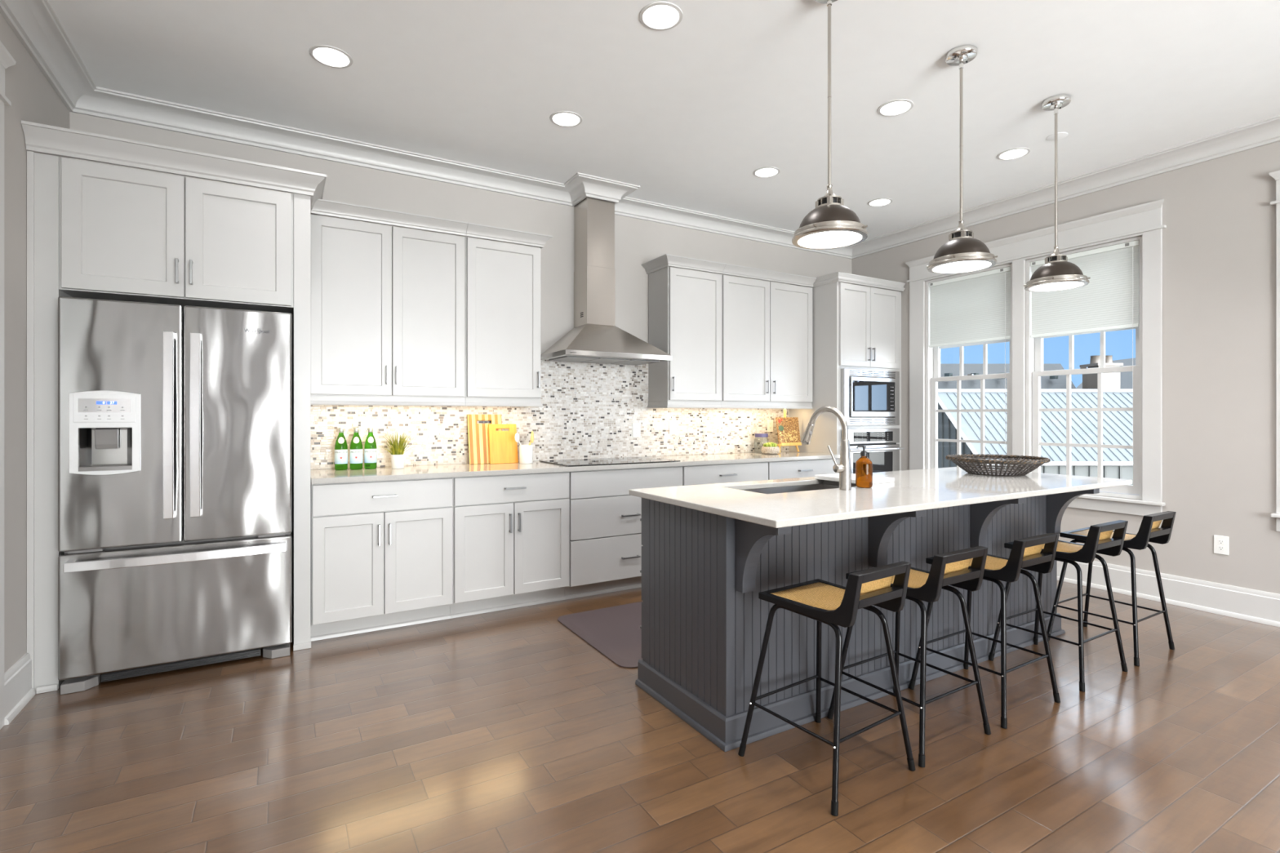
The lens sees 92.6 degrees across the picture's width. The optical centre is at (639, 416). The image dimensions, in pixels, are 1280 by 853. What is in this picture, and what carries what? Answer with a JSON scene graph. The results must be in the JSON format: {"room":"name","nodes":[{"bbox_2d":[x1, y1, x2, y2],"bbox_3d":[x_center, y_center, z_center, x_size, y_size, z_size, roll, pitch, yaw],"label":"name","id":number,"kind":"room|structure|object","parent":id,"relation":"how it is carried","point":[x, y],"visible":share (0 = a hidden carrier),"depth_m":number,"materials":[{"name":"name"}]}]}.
{"room":"kitchen","nodes":[
{"label":"kitchen","id":0,"kind":"room"},
{"bbox_2d":[0,13,69,673],"bbox_3d":[-0.969,-0.250,-0.453,0.150,3.000,8.596,0,0,-30],"label":"wall","id":1,"kind":"structure","parent":0,"point":[33,98],"depth_m":2.65,"materials":[{"name":"paint"}]},
{"bbox_2d":[0,40,16,729],"bbox_3d":[-2.326,-0.102,1.976,0.138,2.703,1.150,0,0,-30],"label":"door frame","id":2,"kind":"structure","parent":1,"relation":"in","point":[6,60],"depth_m":2.45,"materials":[{"name":"paint"}]},
{"bbox_2d":[4,653,35,725],"bbox_3d":[-2.653,1.155,2.608,0.032,0.190,0.316,0,0,-30],"label":"baseboard","id":3,"kind":"structure","parent":1,"relation":"attached to","point":[18,691],"depth_m":2.60,"materials":[{"name":"paint"}]},
{"bbox_2d":[69,111,851,616],"bbox_3d":[-0.469,-0.250,4.904,6.420,3.000,0.150,0,0,-30],"label":"wall","id":4,"kind":"structure","parent":0,"point":[637,242],"depth_m":4.66,"materials":[{"name":"paint"}]},
{"bbox_2d":[311,198,467,406],"bbox_3d":[-1.610,-0.666,3.922,0.912,1.200,0.373,0,0,-30],"label":"upper cabinet","id":5,"kind":"object","parent":4,"relation":"attached to","point":[388,303],"visible":0.94,"depth_m":3.79,"materials":[{"name":"paint"}]},
{"bbox_2d":[465,222,552,407],"bbox_3d":[-0.963,-0.666,4.306,0.590,1.200,0.382,0,0,-30],"label":"upper cabinet","id":6,"kind":"object","parent":4,"relation":"attached to","point":[503,279],"visible":1,"depth_m":4.17,"materials":[{"name":"paint"}]},
{"bbox_2d":[311,360,789,469],"bbox_3d":[-0.330,-0.057,4.893,4.103,0.787,0.010,0,0,-30],"label":"backsplash","id":7,"kind":"structure","parent":4,"relation":"attached to","point":[588,411],"depth_m":4.78,"materials":[{"name":"tile"}]},
{"bbox_2d":[360,424,372,441],"bbox_3d":[-1.798,0.110,4.024,0.072,0.116,0.007,0,0,-30],"label":"outlet","id":8,"kind":"object","parent":7,"relation":"attached to","point":[364,428],"visible":0.6,"depth_m":4.01,"materials":[{"name":"plastic"}]},
{"bbox_2d":[364,427,368,438],"bbox_3d":[-1.797,0.110,4.021,0.032,0.068,0.002,0,0,-30],"label":"socket","id":9,"kind":"object","parent":8,"relation":"attached to","point":[366,429],"depth_m":4.02,"materials":[{"name":"plastic"}]},
{"bbox_2d":[632,422,639,437],"bbox_3d":[-0.029,0.115,5.058,0.072,0.116,0.007,0,0,-30],"label":"outlet","id":10,"kind":"object","parent":7,"relation":"attached to","point":[636,426],"visible":1,"depth_m":5.05,"materials":[{"name":"plastic"}]},
{"bbox_2d":[635,426,638,434],"bbox_3d":[-0.027,0.115,5.056,0.032,0.068,0.002,0,0,-30],"label":"socket","id":11,"kind":"object","parent":10,"relation":"attached to","point":[636,427],"depth_m":5.06,"materials":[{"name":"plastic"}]},
{"bbox_2d":[669,421,676,435],"bbox_3d":[0.284,0.100,5.241,0.072,0.116,0.007,0,0,-30],"label":"outlet","id":12,"kind":"object","parent":7,"relation":"attached to","point":[673,424],"visible":1,"depth_m":5.24,"materials":[{"name":"plastic"}]},
{"bbox_2d":[671,423,675,431],"bbox_3d":[0.285,0.100,5.239,0.032,0.068,0.002,0,0,-30],"label":"socket","id":13,"kind":"object","parent":12,"relation":"attached to","point":[673,424],"depth_m":5.24,"materials":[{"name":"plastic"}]},
{"bbox_2d":[767,419,773,431],"bbox_3d":[1.234,0.090,5.796,0.072,0.116,0.007,0,0,-30],"label":"outlet","id":14,"kind":"object","parent":7,"relation":"attached to","point":[770,422],"visible":1,"depth_m":5.79,"materials":[{"name":"plastic"}]},
{"bbox_2d":[540,196,671,364],"bbox_3d":[-0.258,-1.083,4.652,0.880,1.331,0.498,0,0,-30],"label":"range hood","id":15,"kind":"object","parent":4,"relation":"attached to","point":[594,337],"visible":0.92,"depth_m":4.62,"materials":[{"name":"metal"}]},
{"bbox_2d":[641,253,726,408],"bbox_3d":[0.365,-0.666,5.082,0.592,1.200,0.382,0,0,-30],"label":"upper cabinet","id":16,"kind":"object","parent":4,"relation":"attached to","point":[685,305],"visible":1,"depth_m":4.97,"materials":[{"name":"paint"}]},
{"bbox_2d":[720,263,816,408],"bbox_3d":[1.079,-0.666,5.494,1.054,1.200,0.373,0,0,-30],"label":"upper cabinet","id":17,"kind":"object","parent":4,"relation":"attached to","point":[766,326],"visible":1,"depth_m":5.36,"materials":[{"name":"paint"}]},
{"bbox_2d":[0,580,1279,852],"bbox_3d":[1.738,1.310,1.129,6.420,0.120,8.896,0,0,-30],"label":"floor","id":18,"kind":"structure","parent":0,"point":[507,731],"depth_m":2.22,"materials":[{"name":"brown wood"}]},
{"bbox_2d":[21,120,326,693],"bbox_3d":[-2.376,-0.023,3.287,1.192,2.544,0.717,0,0,-30],"label":"tall cabinet","id":19,"kind":"object","parent":18,"relation":"on","point":[95,230],"visible":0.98,"depth_m":2.95,"materials":[{"name":"paint"}]},
{"bbox_2d":[57,296,291,694],"bbox_3d":[-2.367,0.356,3.232,0.910,1.788,0.763,0,0,-30],"label":"refrigerator","id":20,"kind":"object","parent":18,"relation":"on","point":[175,420],"visible":1,"depth_m":2.92,"materials":[{"name":"grey metal"}]},
{"bbox_2d":[311,477,453,641],"bbox_3d":[-1.607,0.809,3.772,0.761,0.880,0.655,0,0,-30],"label":"base cabinet","id":21,"kind":"object","parent":18,"relation":"on","point":[382,551],"visible":0.98,"depth_m":3.51,"materials":[{"name":"paint"}]},
{"bbox_2d":[311,451,839,484],"bbox_3d":[-0.169,0.353,4.617,4.103,0.031,0.647,0,0,-30],"label":"countertop","id":22,"kind":"structure","parent":21,"relation":"on","point":[455,470],"depth_m":4.05,"materials":[{"name":"stone"}]},
{"bbox_2d":[334,427,347,470],"bbox_3d":[-1.876,0.205,3.840,0.075,0.264,0.076,0,0,-26],"label":"water bottle","id":23,"kind":"object","parent":22,"relation":"on","point":[340,446],"visible":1,"depth_m":3.81,"materials":[{"name":"green glass"}]},
{"bbox_2d":[349,427,362,470],"bbox_3d":[-1.798,0.205,3.877,0.075,0.264,0.076,0,0,-24],"label":"water bottle","id":24,"kind":"object","parent":22,"relation":"on","point":[356,445],"visible":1,"depth_m":3.85,"materials":[{"name":"glass"}]},
{"bbox_2d":[364,427,377,469],"bbox_3d":[-1.729,0.205,3.926,0.075,0.264,0.076,0,0,-27],"label":"water bottle","id":25,"kind":"object","parent":22,"relation":"on","point":[370,446],"visible":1,"depth_m":3.90,"materials":[{"name":"glass"}]},
{"bbox_2d":[380,430,413,468],"bbox_3d":[-1.576,0.211,3.957,0.240,0.253,0.223,0,0,-30],"label":"potted grass","id":26,"kind":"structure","parent":22,"relation":"on","point":[397,456],"depth_m":3.93,"materials":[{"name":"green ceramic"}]},
{"bbox_2d":[390,453,404,468],"bbox_3d":[-1.568,0.292,3.960,0.088,0.090,0.088,0,0,-30],"label":"pot","id":27,"kind":"object","parent":26,"relation":"attached to","point":[397,460],"depth_m":3.93,"materials":[{"name":"white ceramic"}]},
{"bbox_2d":[466,414,502,464],"bbox_3d":[-1.105,0.163,4.381,0.245,0.352,0.079,0,0,-30],"label":"cutting board","id":28,"kind":"object","parent":22,"relation":"on","point":[477,433],"visible":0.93,"depth_m":4.35,"materials":[{"name":"yellow wood"}]},
{"bbox_2d":[488,424,518,463],"bbox_3d":[-0.983,0.198,4.399,0.206,0.281,0.063,0,0,-30],"label":"cutting board","id":29,"kind":"object","parent":22,"relation":"on","point":[503,446],"visible":1,"depth_m":4.39,"materials":[{"name":"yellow wood"}]},
{"bbox_2d":[519,444,533,463],"bbox_3d":[-0.818,0.273,4.387,0.096,0.130,0.096,0,0,-30],"label":"utensil crock","id":30,"kind":"object","parent":22,"relation":"on","point":[526,451],"visible":0.99,"depth_m":4.35,"materials":[{"name":"white ceramic"}]},
{"bbox_2d":[515,432,521,445],"bbox_3d":[-0.843,0.222,4.373,0.110,0.210,0.021,0,0,-30],"label":"spatula","id":31,"kind":"object","parent":30,"relation":"in","point":[517,435],"visible":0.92,"depth_m":4.35,"materials":[{"name":"white plastic"}]},
{"bbox_2d":[528,434,533,445],"bbox_3d":[-0.799,0.227,4.386,0.082,0.203,0.021,0,0,-30],"label":"wooden spoon","id":32,"kind":"object","parent":30,"relation":"in","point":[531,435],"visible":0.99,"depth_m":4.39,"materials":[{"name":"brown wood"}]},
{"bbox_2d":[539,456,679,466],"bbox_3d":[-0.223,0.334,4.559,0.907,0.007,0.527,0,0,-30],"label":"cooktop","id":33,"kind":"object","parent":22,"relation":"in","point":[600,461],"visible":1,"depth_m":4.50,"materials":[{"name":"black glass"}]},
{"bbox_2d":[755,433,768,453],"bbox_3d":[1.116,0.248,5.621,0.132,0.178,0.132,0,0,-30],"label":"glass jar","id":34,"kind":"object","parent":22,"relation":"on","point":[757,435],"visible":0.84,"depth_m":5.57,"materials":[{"name":"glass"}]},
{"bbox_2d":[760,442,779,454],"bbox_3d":[1.166,0.284,5.465,0.164,0.107,0.164,0,0,-30],"label":"potted succulent","id":35,"kind":"object","parent":22,"relation":"on","point":[770,448],"visible":1,"depth_m":5.41,"materials":[{"name":"white ceramic"}]},
{"bbox_2d":[760,446,779,454],"bbox_3d":[1.166,0.304,5.465,0.164,0.066,0.164,0,0,-30],"label":"pot","id":36,"kind":"object","parent":35,"relation":"attached to","point":[765,450],"depth_m":5.40,"materials":[{"name":"ceramic"}]},
{"bbox_2d":[777,408,801,453],"bbox_3d":[1.346,0.134,5.703,0.270,0.402,0.188,0,0,-30],"label":"easel","id":37,"kind":"object","parent":22,"relation":"on","point":[796,444],"visible":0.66,"depth_m":5.65,"materials":[{"name":"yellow wood"}]},
{"bbox_2d":[775,417,800,444],"bbox_3d":[1.372,0.133,5.655,0.267,0.244,0.050,0,0,-30],"label":"cookbook","id":38,"kind":"object","parent":37,"relation":"on","point":[788,428],"visible":1,"depth_m":5.64,"materials":[{"name":"brown paper"}]},
{"bbox_2d":[449,471,568,618],"bbox_3d":[-0.948,0.809,4.157,0.765,0.880,0.655,0,0,-30],"label":"base cabinet","id":39,"kind":"object","parent":18,"relation":"on","point":[511,531],"visible":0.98,"depth_m":3.89,"materials":[{"name":"paint"}]},
{"bbox_2d":[557,601,643,668],"bbox_3d":[0.234,1.241,3.711,1.250,0.018,0.910,0,0,-30],"label":"floor mat","id":40,"kind":"object","parent":18,"relation":"on","point":[615,632],"visible":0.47,"depth_m":3.53,"materials":[{"name":"plastic"}]},
{"bbox_2d":[564,466,682,599],"bbox_3d":[-0.221,0.809,4.582,0.917,0.880,0.655,0,0,-30],"label":"base cabinet","id":41,"kind":"object","parent":18,"relation":"on","point":[605,524],"visible":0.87,"depth_m":4.25,"materials":[{"name":"paint"}]},
{"bbox_2d":[681,462,768,485],"bbox_3d":[0.539,0.809,5.026,0.840,0.880,0.655,0,0,-30],"label":"base cabinet","id":42,"kind":"object","parent":18,"relation":"on","point":[757,471],"visible":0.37,"depth_m":4.75,"materials":[{"name":"paint"}]},
{"bbox_2d":[767,458,838,479],"bbox_3d":[1.253,0.809,5.444,0.813,0.880,0.655,0,0,-30],"label":"base cabinet","id":43,"kind":"object","parent":18,"relation":"on","point":[806,468],"visible":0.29,"depth_m":5.16,"materials":[{"name":"paint"}]},
{"bbox_2d":[737,561,915,816],"bbox_3d":[0.676,0.876,2.198,0.456,0.749,0.463,0,0,-35],"label":"bar stool","id":44,"kind":"object","parent":18,"relation":"on","point":[861,590],"visible":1,"depth_m":2.11,"materials":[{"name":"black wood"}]},
{"bbox_2d":[788,271,905,473],"bbox_3d":[1.980,-0.010,5.869,0.916,2.518,0.655,0,0,-30],"label":"tall cabinet","id":45,"kind":"object","parent":18,"relation":"on","point":[855,326],"visible":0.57,"depth_m":5.57,"materials":[{"name":"paint"}]},
{"bbox_2d":[840,368,899,425],"bbox_3d":[2.051,-0.170,5.723,0.752,0.505,0.336,0,0,-30],"label":"microwave","id":46,"kind":"object","parent":45,"relation":"in","point":[868,399],"visible":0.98,"depth_m":5.56,"materials":[{"name":"metal"}]},
{"bbox_2d":[848,428,904,473],"bbox_3d":[2.014,0.507,5.788,0.754,0.785,0.584,0,0,-30],"label":"wall oven","id":47,"kind":"object","parent":45,"relation":"in","point":[882,450],"visible":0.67,"depth_m":5.62,"materials":[{"name":"metal"}]},
{"bbox_2d":[635,488,1099,751],"bbox_3d":[1.259,0.809,3.107,2.470,0.880,0.924,0,0,-30],"label":"kitchen island","id":48,"kind":"object","parent":18,"relation":"on","point":[704,619],"visible":0.62,"depth_m":2.61,"materials":[{"name":"paint"}]},
{"bbox_2d":[629,466,1132,528],"bbox_3d":[1.303,0.356,3.083,2.562,0.026,0.992,0,0,-30],"label":"island countertop","id":49,"kind":"structure","parent":48,"relation":"on","point":[915,490],"depth_m":2.69,"materials":[{"name":"stone"}]},
{"bbox_2d":[742,484,839,493],"bbox_3d":[0.780,0.465,3.016,0.740,0.191,0.370,0,0,-30],"label":"sink","id":50,"kind":"object","parent":49,"relation":"in","point":[815,486],"visible":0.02,"depth_m":3.22,"materials":[{"name":"metal"}]},
{"bbox_2d":[800,405,851,489],"bbox_3d":[0.875,0.146,2.954,0.106,0.392,0.301,0,0,-30],"label":"faucet","id":51,"kind":"object","parent":49,"relation":"on","point":[844,469],"visible":1,"depth_m":2.85,"materials":[{"name":"silver metal"}]},
{"bbox_2d":[814,473,894,484],"bbox_3d":[1.136,0.331,3.253,0.245,0.022,0.320,0,0,-30],"label":"cutting board","id":52,"kind":"object","parent":49,"relation":"on","point":[833,477],"visible":0.56,"depth_m":3.21,"materials":[{"name":"white ceramic"}]},
{"bbox_2d":[855,445,872,488],"bbox_3d":[1.080,0.242,2.948,0.078,0.200,0.078,0,0,-30],"label":"soap bottle","id":53,"kind":"object","parent":49,"relation":"on","point":[864,465],"visible":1,"depth_m":2.92,"materials":[{"name":"orange glass"}]},
{"bbox_2d":[945,453,1050,475],"bbox_3d":[2.115,0.291,3.634,0.539,0.102,0.538,0,0,-10],"label":"woven bowl","id":54,"kind":"object","parent":49,"relation":"on","point":[965,461],"visible":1,"depth_m":3.51,"materials":[{"name":"metal"}]},
{"bbox_2d":[826,546,991,767],"bbox_3d":[1.086,0.876,2.458,0.456,0.749,0.463,0,0,-32],"label":"bar stool","id":55,"kind":"object","parent":18,"relation":"on","point":[950,568],"visible":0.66,"depth_m":2.33,"materials":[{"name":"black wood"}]},
{"bbox_2d":[908,533,1060,728],"bbox_3d":[1.543,0.876,2.727,0.456,0.749,0.463,0,0,-31],"label":"bar stool","id":56,"kind":"object","parent":18,"relation":"on","point":[1024,553],"visible":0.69,"depth_m":2.60,"materials":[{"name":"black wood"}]},
{"bbox_2d":[988,520,1128,691],"bbox_3d":[2.095,0.876,3.054,0.456,0.749,0.463,0,0,-31],"label":"bar stool","id":57,"kind":"object","parent":18,"relation":"on","point":[1098,540],"visible":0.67,"depth_m":2.93,"materials":[{"name":"black metal"}]},
{"bbox_2d":[1047,511,1176,666],"bbox_3d":[2.573,0.876,3.337,0.456,0.749,0.463,0,0,-31],"label":"bar stool","id":58,"kind":"object","parent":18,"relation":"on","point":[1149,531],"visible":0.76,"depth_m":3.24,"materials":[{"name":"black metal"}]},
{"bbox_2d":[48,0,1279,239],"bbox_3d":[1.738,-1.825,1.129,6.420,0.150,8.896,0,0,-30],"label":"ceiling","id":59,"kind":"structure","parent":0,"point":[686,113],"depth_m":3.19,"materials":[{"name":"paint"}]},
{"bbox_2d":[308,44,353,68],"bbox_3d":[-1.502,-1.747,2.975,0.192,0.006,0.192,0,0,-30],"label":"recessed light","id":60,"kind":"object","parent":59,"relation":"in","point":[326,55],"visible":1,"depth_m":2.97,"materials":[{"name":"paint"}]},
{"bbox_2d":[549,111,582,127],"bbox_3d":[-0.434,-1.747,3.599,0.192,0.006,0.192,0,0,-30],"label":"recessed light","id":61,"kind":"object","parent":59,"relation":"in","point":[562,118],"visible":1,"depth_m":3.59,"materials":[{"name":"white"}]},
{"bbox_2d":[639,1,683,30],"bbox_3d":[0.092,-1.747,2.675,0.192,0.006,0.192,0,0,-30],"label":"recessed light","id":62,"kind":"object","parent":59,"relation":"in","point":[656,15],"visible":1,"depth_m":2.67,"materials":[{"name":"white"}]},
{"bbox_2d":[752,166,780,177],"bbox_3d":[0.906,-1.747,4.382,0.192,0.006,0.192,0,0,-30],"label":"recessed light","id":63,"kind":"object","parent":59,"relation":"in","point":[766,171],"visible":1,"depth_m":4.37,"materials":[{"name":"white"}]},
{"bbox_2d":[791,0,868,249],"bbox_3d":[0.772,-1.231,2.492,0.298,1.038,0.298,0,0,-30],"label":"pendant lamp","id":64,"kind":"object","parent":59,"relation":"hanging from","point":[831,224],"visible":1,"depth_m":2.44,"materials":[{"name":"silver metal"}]},
{"bbox_2d":[822,198,836,204],"bbox_3d":[0.772,-0.861,2.492,0.060,0.032,0.060,0,0,-30],"label":"socket","id":65,"kind":"object","parent":64,"relation":"attached to","point":[824,201],"depth_m":2.46,"materials":[{"name":"silver metal"}]},
{"bbox_2d":[867,198,892,206],"bbox_3d":[1.961,-1.747,4.999,0.192,0.006,0.192,0,0,-30],"label":"recessed light","id":66,"kind":"object","parent":59,"relation":"in","point":[878,202],"visible":1,"depth_m":4.98,"materials":[{"name":"white"}]},
{"bbox_2d":[877,98,914,116],"bbox_3d":[1.448,-1.747,3.468,0.192,0.006,0.192,0,0,-30],"label":"recessed light","id":67,"kind":"object","parent":59,"relation":"in","point":[900,106],"visible":1,"depth_m":3.46,"materials":[{"name":"white"}]},
{"bbox_2d":[927,44,997,274],"bbox_3d":[1.547,-1.231,2.945,0.298,1.038,0.298,0,0,-30],"label":"pendant lamp","id":68,"kind":"object","parent":59,"relation":"hanging from","point":[963,253],"visible":1,"depth_m":2.91,"materials":[{"name":"silver metal"}]},
{"bbox_2d":[954,232,968,237],"bbox_3d":[1.547,-0.861,2.945,0.060,0.032,0.060,0,0,-30],"label":"socket","id":69,"kind":"object","parent":68,"relation":"attached to","point":[956,234],"depth_m":2.92,"materials":[{"name":"silver metal"}]},
{"bbox_2d":[996,147,1030,159],"bbox_3d":[2.488,-1.747,4.076,0.192,0.006,0.192,0,0,-30],"label":"recessed light","id":70,"kind":"object","parent":59,"relation":"in","point":[1015,153],"visible":1,"depth_m":4.07,"materials":[{"name":"white"}]},
{"bbox_2d":[1023,93,1090,292],"bbox_3d":[2.305,-1.231,3.388,0.298,1.038,0.298,0,0,-30],"label":"pendant lamp","id":71,"kind":"object","parent":59,"relation":"hanging from","point":[1057,273],"visible":1,"depth_m":3.35,"materials":[{"name":"silver metal"}]},
{"bbox_2d":[1049,256,1062,261],"bbox_3d":[2.305,-0.861,3.388,0.060,0.032,0.060,0,0,-30],"label":"socket","id":72,"kind":"object","parent":71,"relation":"attached to","point":[1051,258],"depth_m":3.36,"materials":[{"name":"silver metal"}]},
{"bbox_2d":[1046,132,1067,140],"bbox_3d":[2.607,-1.748,3.823,0.112,0.003,0.112,0,0,-30],"label":"sprinkler cover","id":73,"kind":"object","parent":59,"relation":"attached to","point":[1060,135],"visible":0.93,"depth_m":3.82,"materials":[{"name":"paint"}]},
{"bbox_2d":[851,141,1279,594],"bbox_3d":[4.444,-0.250,2.711,0.150,3.000,8.596,0,0,-30],"label":"wall","id":74,"kind":"structure","parent":0,"point":[1219,237],"depth_m":3.93,"materials":[{"name":"paint"}]},
{"bbox_2d":[0,0,1279,258],"bbox_3d":[1.738,-1.695,1.129,6.120,0.110,8.596,0,0,-30],"label":"trim","id":75,"kind":"structure","parent":74,"relation":"attached to","point":[36,24],"depth_m":4.01,"materials":[{"name":"paint"}]},
{"bbox_2d":[925,262,1012,470],"bbox_3d":[2.899,-0.335,5.352,0.132,1.827,0.792,0,0,-30],"label":"window","id":76,"kind":"structure","parent":74,"relation":"in","point":[933,377],"depth_m":5.46,"materials":[{"name":"paint"}]},
{"bbox_2d":[928,266,1010,448],"bbox_3d":[2.856,-0.478,5.327,0.033,1.496,0.729,0,0,-30],"label":"window shade","id":77,"kind":"object","parent":76,"relation":"attached to","point":[975,308],"visible":1,"depth_m":5.30,"materials":[{"name":"fabric"}]},
{"bbox_2d":[905,199,1166,515],"bbox_3d":[3.023,-0.384,4.944,0.050,2.138,1.965,0,0,-30],"label":"trim","id":78,"kind":"structure","parent":74,"relation":"attached to","point":[1145,220],"depth_m":4.47,"materials":[{"name":"paint"}]},
{"bbox_2d":[1026,235,1142,499],"bbox_3d":[3.342,-0.335,4.595,0.132,1.827,0.777,0,0,-30],"label":"window","id":79,"kind":"structure","parent":74,"relation":"in","point":[1034,346],"depth_m":4.59,"materials":[{"name":"paint"}]},
{"bbox_2d":[1030,240,1139,454],"bbox_3d":[3.298,-0.478,4.569,0.033,1.496,0.714,0,0,-30],"label":"window shade","id":80,"kind":"object","parent":79,"relation":"attached to","point":[1110,300],"visible":0.91,"depth_m":4.49,"materials":[{"name":"fabric"}]},
{"bbox_2d":[1057,560,1279,626],"bbox_3d":[4.482,1.155,2.330,0.170,0.190,7.900,0,0,-30],"label":"baseboard","id":81,"kind":"structure","parent":74,"relation":"attached to","point":[1235,602],"depth_m":3.98,"materials":[{"name":"paint"}]},
{"bbox_2d":[1213,534,1229,555],"bbox_3d":[3.676,0.815,3.868,0.007,0.116,0.072,0,0,-30],"label":"outlet","id":82,"kind":"object","parent":74,"relation":"attached to","point":[1221,544],"visible":1,"depth_m":3.87,"materials":[{"name":"plastic"}]},
{"bbox_2d":[1217,539,1224,551],"bbox_3d":[3.674,0.815,3.867,0.002,0.068,0.032,0,0,-30],"label":"socket","id":83,"kind":"object","parent":82,"relation":"attached to","point":[1220,542],"depth_m":3.87,"materials":[{"name":"plastic"}]},
{"bbox_2d":[1268,169,1279,531],"bbox_3d":[4.263,-0.384,2.824,0.050,2.138,1.943,0,0,-30],"label":"trim","id":84,"kind":"structure","parent":74,"relation":"attached to","point":[1276,175],"depth_m":3.64,"materials":[{"name":"paint"}]},
{"label":"outside","id":85,"kind":"structure","parent":0,"visible":0},
{"bbox_3d":[20.717,4.525,29.485,54.470,0.150,90.000,0,0,-30],"label":"ground","id":86,"kind":"structure","parent":85,"visible":0},
{"bbox_2d":[937,364,1076,389],"bbox_3d":[11.854,1.195,24.000,9.307,6.510,5.000,0,0,0],"label":"house","id":87,"kind":"structure","parent":86,"relation":"on","point":[1051,382],"depth_m":23.36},
{"bbox_2d":[937,389,1133,484],"bbox_3d":[11.840,1.915,13.982,10.320,5.070,3.935,0,0,0],"label":"neighbor house","id":88,"kind":"structure","parent":86,"relation":"on","point":[1117,463],"depth_m":13.03,"materials":[{"name":"metal"}]},
{"bbox_2d":[1080,355,1123,389],"bbox_3d":[16.885,1.119,22.400,0.907,6.661,0.920,0,0,0],"label":"brick chimney","id":89,"kind":"object","parent":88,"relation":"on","point":[1110,380],"visible":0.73,"depth_m":22.12,"materials":[{"name":"white brick"}]},
{"bbox_2d":[1089,355,1100,364],"bbox_3d":[16.685,-2.061,22.400,0.340,0.300,0.340,0,0,-30],"label":"chimney pot","id":90,"kind":"object","parent":89,"relation":"on","point":[1096,358],"depth_m":22.28,"materials":[{"name":"brick"}]},
{"bbox_2d":[1105,355,1112,363],"bbox_3d":[17.105,-2.061,22.400,0.340,0.300,0.340,0,0,-30],"label":"chimney pot","id":91,"kind":"object","parent":89,"relation":"on","point":[1108,358],"depth_m":22.25,"materials":[{"name":"brick"}]},
{"bbox_2d":[1075,357,1135,389],"bbox_3d":[21.240,0.975,25.500,6.000,6.950,5.000,0,0,0],"label":"gabled house","id":92,"kind":"structure","parent":86,"relation":"on","point":[1126,378],"depth_m":25.75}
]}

